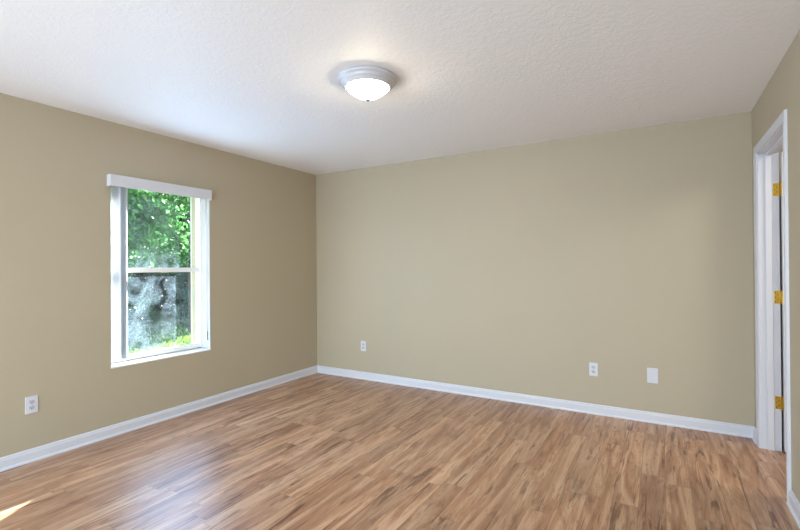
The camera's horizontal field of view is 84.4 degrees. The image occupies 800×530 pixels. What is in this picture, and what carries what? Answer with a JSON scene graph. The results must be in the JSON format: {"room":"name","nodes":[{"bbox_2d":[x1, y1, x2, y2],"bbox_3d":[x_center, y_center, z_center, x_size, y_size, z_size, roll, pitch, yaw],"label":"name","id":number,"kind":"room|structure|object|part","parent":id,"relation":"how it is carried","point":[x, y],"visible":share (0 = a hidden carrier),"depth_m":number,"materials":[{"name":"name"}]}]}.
{"room":"empty bedroom","nodes":[
{"label":"empty bedroom","id":0,"kind":"room"},
{"bbox_2d":[0,93,316,457],"bbox_3d":[-2.865,0.096,2.639,0.280,2.660,7.029,-1,0,31],"label":"wall","id":1,"kind":"structure","parent":0,"point":[55,163],"depth_m":3.38,"materials":[{"name":"beige paint"}]},
{"bbox_2d":[25,395,37,414],"bbox_3d":[-2.488,0.944,2.979,0.008,0.115,0.070,-1,0,31],"label":"wall outlet","id":2,"kind":"object","parent":1,"relation":"attached to","point":[31,403],"visible":1,"depth_m":2.98,"materials":[{"name":"white plastic"}]},
{"bbox_2d":[0,365,316,471],"bbox_3d":[-2.739,1.282,2.535,0.022,0.085,6.779,-1,0,31],"label":"baseboard","id":3,"kind":"structure","parent":1,"relation":"attached to","point":[14,460],"depth_m":3.55,"materials":[{"name":"white paint"}]},
{"bbox_2d":[110,186,210,368],"bbox_3d":[-2.151,0.069,3.872,0.316,1.485,0.878,-1,0,31],"label":"window","id":4,"kind":"structure","parent":1,"relation":"in","point":[202,245],"depth_m":4.18,"materials":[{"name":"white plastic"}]},
{"bbox_3d":[-2.236,0.801,3.922,0.105,0.023,0.878,-1,0,31],"label":"exterior sill","id":5,"kind":"part","parent":4,"relation":"part of","materials":[{"name":"paint"}]},
{"bbox_3d":[-2.150,0.399,3.871,0.028,0.750,0.854,-1,0,31],"label":"sash","id":6,"kind":"part","parent":4,"relation":"part of","materials":[{"name":"clear glass"}]},
{"bbox_2d":[107,174,211,359],"bbox_3d":[-2.044,0.028,3.791,0.160,1.450,0.897,-1,0,31],"label":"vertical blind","id":7,"kind":"object","parent":4,"relation":"attached to","point":[119,184],"visible":0.98,"depth_m":3.52,"materials":[{"name":"white paint"}]},
{"bbox_3d":[-1.821,0.000,4.147,0.014,1.290,0.018,-1,0,31],"label":"pull cord","id":8,"kind":"part","parent":7,"relation":"part of","materials":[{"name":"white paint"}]},
{"bbox_3d":[-2.068,0.798,3.823,0.136,0.014,0.878,-1,0,31],"label":"sill","id":9,"kind":"part","parent":4,"relation":"part of","materials":[{"name":"white wood"}]},
{"bbox_3d":[-2.182,-0.298,3.890,0.026,0.726,0.854,-1,0,31],"label":"sash","id":10,"kind":"part","parent":4,"relation":"part of","materials":[{"name":"white plastic"}]},
{"bbox_2d":[190,197,191,343],"bbox_3d":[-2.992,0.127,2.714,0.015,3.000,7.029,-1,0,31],"label":"trim","id":11,"kind":"structure","parent":1,"relation":"attached to","point":[190,197],"depth_m":4.32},
{"bbox_2d":[0,0,799,174],"bbox_3d":[-0.199,-1.201,1.035,5.965,0.120,6.779,-1,0,31],"label":"ceiling","id":12,"kind":"structure","parent":0,"point":[254,79],"depth_m":2.51,"materials":[{"name":"white paint"}]},
{"bbox_2d":[338,66,396,101],"bbox_3d":[-0.197,-1.062,2.681,0.360,0.142,0.360,-1,0,31],"label":"ceiling lamp","id":13,"kind":"object","parent":12,"relation":"attached to","point":[367,83],"visible":1,"depth_m":2.59,"materials":[{"name":"white glass"}]},
{"bbox_3d":[-0.196,-1.042,2.681,0.248,0.078,0.248,-1,0,31],"label":"lamp shade","id":14,"kind":"part","parent":13,"relation":"part of","materials":[{"name":"white glass"}]},
{"bbox_2d":[0,373,799,529],"bbox_3d":[-0.223,1.349,1.049,5.865,0.100,6.779,-1,0,31],"label":"floor","id":15,"kind":"structure","parent":0,"point":[317,451],"depth_m":2.77,"materials":[{"name":"brown wood"}]},
{"bbox_2d":[316,111,783,441],"bbox_3d":[1.573,0.070,4.012,5.965,2.660,0.150,-1,0,31],"label":"wall","id":16,"kind":"structure","parent":0,"point":[515,269],"depth_m":3.99,"materials":[{"name":"beige paint"}]},
{"bbox_2d":[361,341,365,350],"bbox_3d":[-0.424,0.937,5.100,0.070,0.115,0.008,-1,0,31],"label":"wall outlet","id":17,"kind":"object","parent":16,"relation":"attached to","point":[363,343],"visible":1,"depth_m":5.10,"materials":[{"name":"white plastic"}]},
{"bbox_2d":[317,365,753,437],"bbox_3d":[0.806,1.264,4.365,4.265,0.085,0.022,-1,0,31],"label":"baseboard","id":18,"kind":"structure","parent":16,"relation":"attached to","point":[741,430],"depth_m":3.98,"materials":[{"name":"white paint"}]},
{"bbox_2d":[589,362,597,375],"bbox_3d":[1.689,0.911,3.851,0.070,0.115,0.008,-1,0,31],"label":"wall outlet","id":19,"kind":"object","parent":16,"relation":"attached to","point":[593,367],"visible":1,"depth_m":3.85,"materials":[{"name":"white plastic"}]},
{"bbox_2d":[647,368,657,383],"bbox_3d":[2.075,0.909,3.623,0.079,0.124,0.008,-1,0,31],"label":"wall plate","id":20,"kind":"object","parent":16,"relation":"attached to","point":[652,373],"visible":1,"depth_m":3.62,"materials":[{"name":"white plastic"}]},
{"bbox_3d":[2.074,0.909,3.621,0.033,0.066,0.003,-1,0,31],"label":"insert panel","id":21,"kind":"part","parent":20,"relation":"part of","materials":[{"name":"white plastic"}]},
{"bbox_2d":[751,30,799,502],"bbox_3d":[0.964,0.068,0.347,0.115,2.440,6.779,-1,0,31],"label":"wall","id":22,"kind":"structure","parent":0,"point":[782,92],"depth_m":2.31,"materials":[{"name":"beige paint"}]},
{"bbox_2d":[752,426,755,443],"bbox_3d":[2.599,1.246,3.228,0.022,0.085,0.153,-1,0,31],"label":"baseboard","id":23,"kind":"structure","parent":22,"relation":"attached to","point":[754,429],"depth_m":3.23,"materials":[{"name":"white paint"}]},
{"bbox_2d":[786,489,799,528],"bbox_3d":[0.642,1.246,-0.083,0.022,0.085,5.710,-1,0,31],"label":"baseboard","id":24,"kind":"structure","parent":22,"relation":"attached to","point":[793,504],"depth_m":2.27,"materials":[{"name":"white paint"}]},
{"bbox_3d":[2.910,0.061,1.970,1.585,2.440,2.004,-1,0,31],"label":"wall","id":25,"kind":"structure","parent":0,"visible":0},
{"bbox_2d":[753,109,790,501],"bbox_3d":[2.707,0.220,2.544,0.910,2.130,0.913,-1,0,31],"label":"door frame","id":26,"kind":"structure","parent":25,"relation":"in","point":[770,404],"depth_m":3.06,"materials":[{"name":"white paint"}]},
{"label":"outside","id":27,"kind":"structure","parent":0,"visible":0},
{"bbox_2d":[131,284,187,329],"bbox_3d":[-17.941,1.899,16.410,39.720,0.300,70.000,-1,0,31],"label":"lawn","id":28,"kind":"structure","parent":27,"point":[168,316],"depth_m":13.67,"materials":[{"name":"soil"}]},
{"bbox_2d":[111,267,160,343],"bbox_3d":[-5.810,0.783,8.871,1.795,1.764,1.767,-1,0,31],"label":"shrub","id":29,"kind":"object","parent":28,"relation":"on","point":[134,293],"visible":0.25,"depth_m":9.06,"materials":[{"name":"grey plant"}]},
{"bbox_2d":[128,193,147,305],"bbox_3d":[-8.023,-1.837,11.784,3.390,6.992,3.416,-1,0,28],"label":"tree","id":30,"kind":"object","parent":28,"relation":"on","point":[143,265],"visible":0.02,"depth_m":11.85,"materials":[{"name":"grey plant"}]},
{"bbox_2d":[111,322,190,356],"bbox_3d":[-5.249,1.620,8.789,2.352,0.231,7.499,0,0,-19],"label":"grass","id":31,"kind":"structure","parent":28,"relation":"on","point":[172,335],"depth_m":9.34,"materials":[{"name":"green plant"}]},
{"bbox_2d":[127,188,188,278],"bbox_3d":[-5.201,-1.026,7.575,2.994,5.292,2.746,-1,0,31],"label":"tree","id":32,"kind":"object","parent":28,"relation":"on","point":[141,227],"visible":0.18,"depth_m":7.57,"materials":[{"name":"green plant"}]},
{"bbox_2d":[127,188,190,331],"bbox_3d":[-5.039,-1.287,10.477,3.387,5.836,3.442,-1,0,31],"label":"tree","id":33,"kind":"object","parent":28,"relation":"on","point":[174,257],"visible":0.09,"depth_m":9.87,"materials":[{"name":"green plant"}]},
{"bbox_2d":[130,196,188,309],"bbox_3d":[-8.767,-0.767,17.952,4.112,5.288,15.464,-1,0,31],"label":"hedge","id":34,"kind":"object","parent":28,"relation":"on","point":[160,286],"visible":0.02,"depth_m":16.52,"materials":[{"name":"grey plant"}]},
{"bbox_2d":[159,195,189,303],"bbox_3d":[-6.753,-1.969,15.385,3.561,7.268,3.460,0,0,-2],"label":"tree","id":35,"kind":"object","parent":28,"relation":"on","point":[179,220],"visible":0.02,"depth_m":14.63,"materials":[{"name":"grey plant"}]},
{"bbox_2d":[164,260,187,323],"bbox_3d":[-5.355,0.598,11.995,1.815,2.167,1.905,-1,0,31],"label":"shrub","id":36,"kind":"object","parent":28,"relation":"on","point":[181,288],"visible":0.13,"depth_m":11.61,"materials":[{"name":"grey plant"}]}
]}

